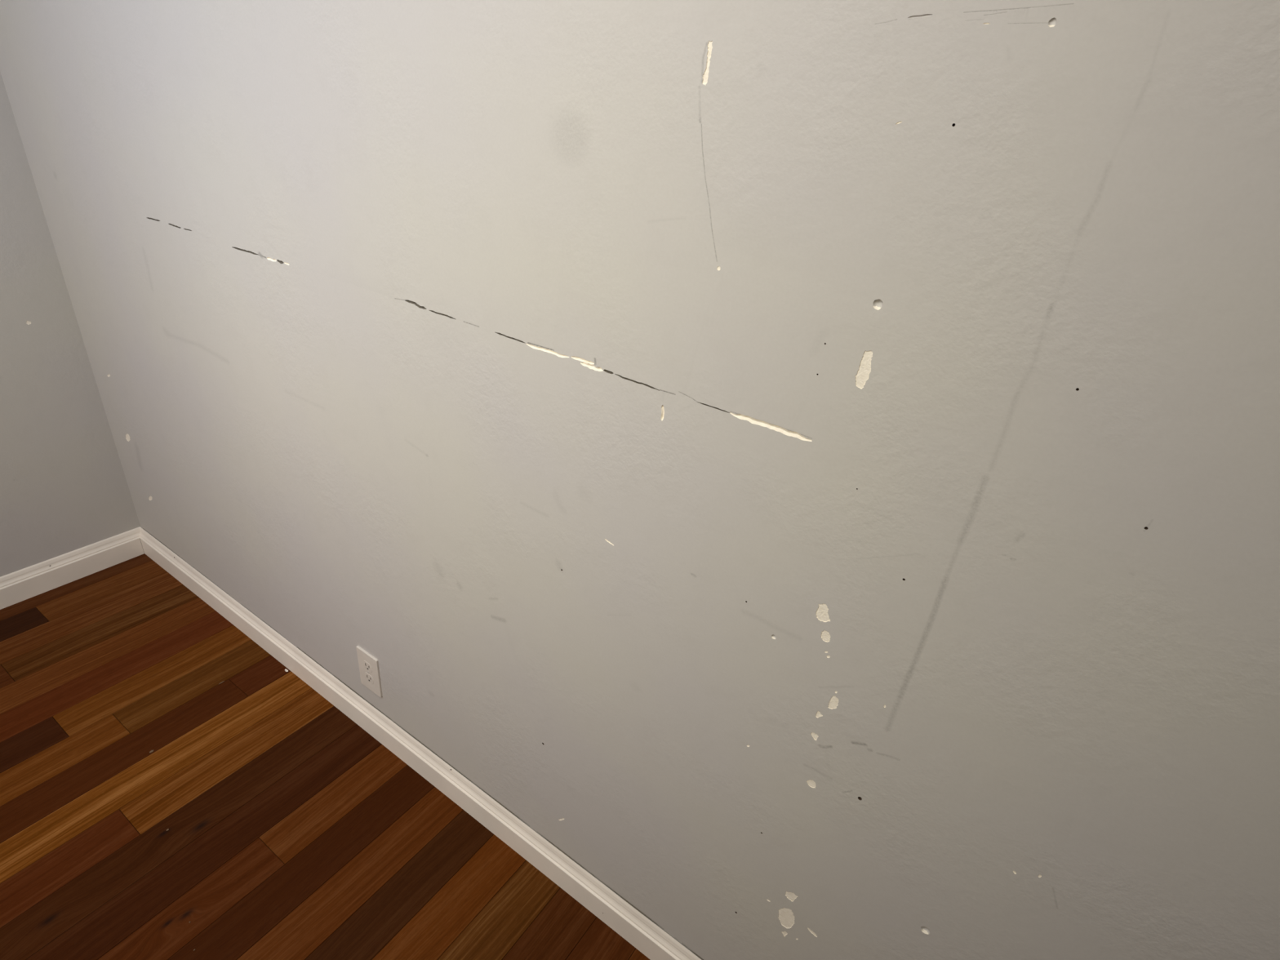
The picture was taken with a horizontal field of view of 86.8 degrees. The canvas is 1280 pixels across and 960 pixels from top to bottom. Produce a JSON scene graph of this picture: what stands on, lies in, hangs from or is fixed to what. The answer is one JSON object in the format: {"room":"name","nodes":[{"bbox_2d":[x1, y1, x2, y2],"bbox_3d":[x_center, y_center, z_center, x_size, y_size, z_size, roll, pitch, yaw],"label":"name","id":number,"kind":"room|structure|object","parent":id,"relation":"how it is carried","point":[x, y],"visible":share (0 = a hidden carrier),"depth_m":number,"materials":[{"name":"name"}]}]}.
{"room":"empty room","nodes":[
{"label":"empty room","id":0,"kind":"room"},
{"bbox_2d":[0,71,143,577],"bbox_3d":[-2.619,-0.231,0.465,0.120,2.440,3.532,23,33,27],"label":"wall","id":1,"kind":"structure","parent":0,"point":[64,489],"depth_m":1.96,"materials":[{"name":"paint"}]},
{"bbox_2d":[0,526,144,609],"bbox_3d":[-2.644,0.797,1.036,0.017,0.095,3.400,23,33,27],"label":"baseboard","id":2,"kind":"structure","parent":1,"relation":"attached to","point":[28,582],"depth_m":2.14,"materials":[{"name":"paint"}]},
{"bbox_2d":[0,551,649,959],"bbox_3d":[-0.852,1.636,0.088,4.640,0.120,3.650,23,33,27],"label":"floor","id":3,"kind":"structure","parent":0,"point":[294,833],"depth_m":1.53,"materials":[{"name":"brown wood"}]},
{"bbox_2d":[0,0,1279,959],"bbox_3d":[0.260,-0.098,0.793,4.640,2.440,0.130,23,33,27],"label":"wall","id":4,"kind":"structure","parent":0,"point":[812,467],"depth_m":0.84,"materials":[{"name":"paint"}]},
{"bbox_2d":[355,645,382,697],"bbox_3d":[-0.666,0.472,1.664,0.078,0.124,0.006,23,33,27],"label":"wall outlet","id":5,"kind":"object","parent":4,"relation":"attached to","point":[369,670],"visible":1,"depth_m":1.66,"materials":[{"name":"plastic"}]},
{"bbox_2d":[363,660,372,672],"bbox_3d":[-0.665,0.456,1.653,0.034,0.028,0.001,23,33,27],"label":"receptacle","id":6,"kind":"object","parent":5,"relation":"attached to","point":[367,664],"depth_m":1.65,"materials":[{"name":"plastic"}]},
{"bbox_2d":[364,671,373,684],"bbox_3d":[-0.669,0.490,1.672,0.034,0.028,0.001,23,33,27],"label":"receptacle","id":7,"kind":"object","parent":5,"relation":"attached to","point":[369,676],"depth_m":1.67,"materials":[{"name":"plastic"}]},
{"bbox_2d":[139,527,703,959],"bbox_3d":[0.107,0.951,1.299,4.400,0.096,0.017,23,33,27],"label":"baseboard","id":8,"kind":"structure","parent":4,"relation":"attached to","point":[618,914],"depth_m":1.61,"materials":[{"name":"paint"}]}
]}

